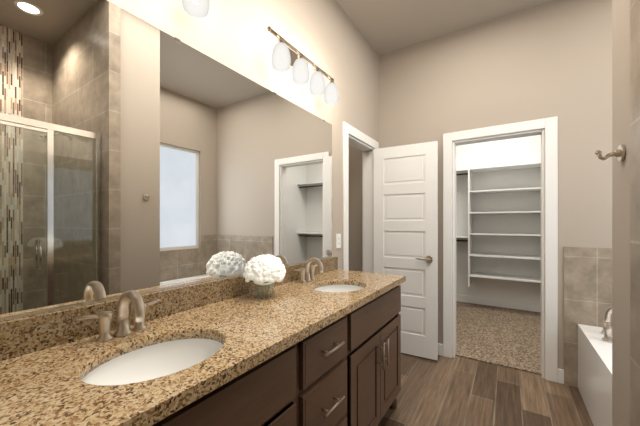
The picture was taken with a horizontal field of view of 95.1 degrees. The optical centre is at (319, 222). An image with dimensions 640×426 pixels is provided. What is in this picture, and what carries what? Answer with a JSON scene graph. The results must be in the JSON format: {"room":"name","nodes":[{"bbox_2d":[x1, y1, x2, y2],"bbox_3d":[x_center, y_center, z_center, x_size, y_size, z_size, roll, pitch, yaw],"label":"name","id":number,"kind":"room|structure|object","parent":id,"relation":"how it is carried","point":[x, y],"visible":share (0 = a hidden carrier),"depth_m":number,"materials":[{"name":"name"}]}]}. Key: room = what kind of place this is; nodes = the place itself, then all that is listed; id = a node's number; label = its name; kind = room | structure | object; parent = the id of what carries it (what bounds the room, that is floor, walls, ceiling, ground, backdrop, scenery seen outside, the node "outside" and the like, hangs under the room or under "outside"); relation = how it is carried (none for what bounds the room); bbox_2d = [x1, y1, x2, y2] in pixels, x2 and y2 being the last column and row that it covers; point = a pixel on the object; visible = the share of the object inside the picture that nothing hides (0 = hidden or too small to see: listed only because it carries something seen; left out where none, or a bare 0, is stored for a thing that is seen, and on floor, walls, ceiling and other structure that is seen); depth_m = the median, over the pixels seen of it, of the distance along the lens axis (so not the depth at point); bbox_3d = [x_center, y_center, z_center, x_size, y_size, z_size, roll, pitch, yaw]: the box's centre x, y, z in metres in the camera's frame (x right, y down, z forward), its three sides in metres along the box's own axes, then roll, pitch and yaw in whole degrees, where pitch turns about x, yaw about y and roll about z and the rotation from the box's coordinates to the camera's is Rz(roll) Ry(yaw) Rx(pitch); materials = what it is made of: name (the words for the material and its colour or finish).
{"room":"bathroom","nodes":[
{"label":"bathroom","id":0,"kind":"room"},
{"bbox_2d":[107,0,378,269],"bbox_3d":[-0.606,-0.256,1.319,0.120,3.050,4.400,0,0,33],"label":"wall","id":1,"kind":"structure","parent":0,"point":[328,38],"depth_m":1.95,"materials":[{"name":"paint"}]},
{"bbox_2d":[0,0,331,321],"bbox_3d":[-0.492,-0.248,1.373,0.009,1.032,2.155,0,0,33],"label":"vanity mirror","id":2,"kind":"object","parent":1,"relation":"attached to","point":[139,155],"visible":1,"depth_m":1.07,"materials":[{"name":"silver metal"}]},
{"bbox_2d":[181,0,209,17],"bbox_3d":[-0.667,-0.968,0.954,0.169,0.245,0.687,0,0,33],"label":"sconce","id":3,"kind":"object","parent":1,"relation":"attached to","point":[197,8],"visible":1,"depth_m":1.20,"materials":[{"name":"white glass"}]},
{"bbox_2d":[267,26,338,104],"bbox_3d":[-0.093,-0.968,1.845,0.169,0.245,0.687,0,0,33],"label":"sconce","id":4,"kind":"object","parent":1,"relation":"attached to","point":[286,56],"visible":1,"depth_m":1.75,"materials":[{"name":"white glass"}]},
{"bbox_2d":[336,234,340,247],"bbox_3d":[0.150,0.149,2.372,0.008,0.116,0.070,0,0,33],"label":"outlet","id":5,"kind":"object","parent":1,"relation":"attached to","point":[338,240],"visible":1,"depth_m":2.37,"materials":[{"name":"white plastic"}]},
{"bbox_2d":[343,122,378,272],"bbox_3d":[0.345,0.214,2.794,0.156,2.110,0.770,0,0,33],"label":"door frame","id":6,"kind":"structure","parent":1,"relation":"attached to","point":[367,205],"depth_m":3.00,"materials":[{"name":"white wood"}]},
{"bbox_2d":[374,141,437,359],"bbox_3d":[0.810,0.258,2.831,0.617,2.000,0.165,0,0,30],"label":"entry door","id":7,"kind":"structure","parent":1,"relation":"in","point":[406,210],"depth_m":2.78,"materials":[{"name":"white wood"}]},
{"bbox_2d":[336,0,551,55],"bbox_3d":[0.649,-1.831,1.854,4.250,0.100,6.660,0,0,33],"label":"ceiling","id":8,"kind":"structure","parent":0,"point":[384,27],"depth_m":2.53,"materials":[{"name":"paint"}]},
{"bbox_2d":[349,0,611,369],"bbox_3d":[1.262,-0.256,2.804,4.250,3.050,0.120,0,0,33],"label":"wall","id":9,"kind":"structure","parent":0,"point":[552,58],"depth_m":2.44,"materials":[{"name":"paint"}]},
{"bbox_2d":[438,343,442,355],"bbox_3d":[0.902,1.214,2.956,0.640,0.110,0.014,0,0,33],"label":"baseboard","id":10,"kind":"structure","parent":9,"relation":"attached to","point":[440,346],"depth_m":2.79,"materials":[{"name":"white wood"}]},
{"bbox_2d":[443,116,557,382],"bbox_3d":[1.564,0.214,2.609,0.850,2.110,0.156,0,0,33],"label":"door frame","id":11,"kind":"structure","parent":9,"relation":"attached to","point":[549,251],"depth_m":2.40,"materials":[{"name":"white wood"}]},
{"bbox_2d":[564,247,611,386],"bbox_3d":[2.410,0.730,1.985,1.168,1.080,0.012,0,0,33],"label":"tile wainscot","id":12,"kind":"structure","parent":9,"relation":"attached to","point":[587,285],"depth_m":2.24,"materials":[{"name":"beige tile"}]},
{"bbox_2d":[378,353,593,425],"bbox_3d":[0.103,1.319,0.897,4.130,0.100,4.460,0,0,33],"label":"floor","id":13,"kind":"structure","parent":0,"point":[452,391],"depth_m":2.12,"materials":[{"name":"brown wood"}]},
{"bbox_2d":[144,280,405,425],"bbox_3d":[-0.236,0.838,1.241,0.580,0.863,2.172,0,0,33],"label":"bathroom vanity","id":14,"kind":"object","parent":13,"relation":"on","point":[314,342],"depth_m":1.16,"materials":[{"name":"brown wood"}]},
{"bbox_2d":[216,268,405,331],"bbox_3d":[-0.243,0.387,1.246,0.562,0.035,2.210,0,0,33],"label":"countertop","id":15,"kind":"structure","parent":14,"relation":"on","point":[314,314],"depth_m":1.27,"materials":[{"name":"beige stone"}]},
{"bbox_2d":[72,290,163,339],"bbox_3d":[-0.611,0.293,0.941,0.144,0.151,0.250,0,0,33],"label":"faucet","id":16,"kind":"object","parent":15,"relation":"on","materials":[{"name":"silver metal"}]},
{"bbox_2d":[243,254,285,298],"bbox_3d":[-0.272,0.262,1.449,0.196,0.212,0.226,0,0,33],"label":"flower vase","id":17,"kind":"object","parent":15,"relation":"on","point":[263,271],"visible":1,"depth_m":1.39,"materials":[{"name":"clear glass"}]},
{"bbox_2d":[292,258,323,283],"bbox_3d":[-0.042,0.293,1.824,0.144,0.151,0.250,0,0,33],"label":"faucet","id":18,"kind":"object","parent":15,"relation":"on","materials":[{"name":"silver metal"}]},
{"bbox_2d":[578,305,611,425],"bbox_3d":[2.022,0.911,1.314,1.084,0.717,1.528,0,0,33],"label":"bathtub","id":19,"kind":"object","parent":13,"relation":"on","point":[595,366],"visible":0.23,"depth_m":1.87,"materials":[{"name":"white ceramic"}]},
{"bbox_2d":[601,305,611,342],"bbox_3d":[2.042,0.665,1.935,0.299,0.226,0.379,0,0,33],"label":"tub faucet","id":20,"kind":"object","parent":19,"relation":"on","point":[606,332],"depth_m":2.00,"materials":[{"name":"silver metal"}]},
{"bbox_2d":[455,301,540,374],"bbox_3d":[2.148,1.313,3.541,2.900,0.112,2.200,0,0,33],"label":"floor","id":21,"kind":"structure","parent":0,"point":[504,337],"depth_m":3.23,"materials":[{"name":"beige carpet"}]},
{"bbox_2d":[456,135,540,303],"bbox_3d":[2.711,-0.256,4.415,2.900,3.050,0.120,0,0,33],"label":"wall","id":22,"kind":"structure","parent":0,"point":[520,150],"depth_m":4.36,"materials":[{"name":"white paint"}]},
{"bbox_2d":[456,294,540,311],"bbox_3d":[2.675,1.202,4.359,2.900,0.110,0.014,0,0,33],"label":"baseboard","id":23,"kind":"structure","parent":22,"relation":"attached to","point":[502,303],"depth_m":4.35,"materials":[{"name":"white wood"}]},
{"bbox_2d":[456,162,540,286],"bbox_3d":[2.580,0.065,4.212,2.894,1.750,0.357,0,0,33],"label":"closet shelving","id":24,"kind":"object","parent":22,"relation":"attached to","point":[469,171],"visible":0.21,"depth_m":4.08,"materials":[{"name":"white wood"}]},
{"bbox_2d":[612,0,629,425],"bbox_3d":[1.458,-0.256,0.553,1.240,3.050,0.330,0,0,33],"label":"wall","id":25,"kind":"structure","parent":0,"point":[620,218],"depth_m":0.94,"materials":[{"name":"beige paint"}]},
{"bbox_2d":[595,145,625,160],"bbox_3d":[0.933,-0.221,0.946,0.066,0.052,0.052,0,0,33],"label":"robe hook","id":26,"kind":"object","parent":25,"relation":"attached to","point":[620,153],"visible":0.96,"depth_m":0.93,"materials":[{"name":"silver metal"}]},
{"bbox_2d":[630,0,639,425],"bbox_3d":[1.331,-0.256,0.391,1.277,3.050,0.080,0,0,33],"label":"wall","id":27,"kind":"structure","parent":0,"point":[634,212],"depth_m":0.74,"materials":[{"name":"beige paint"}]}
]}

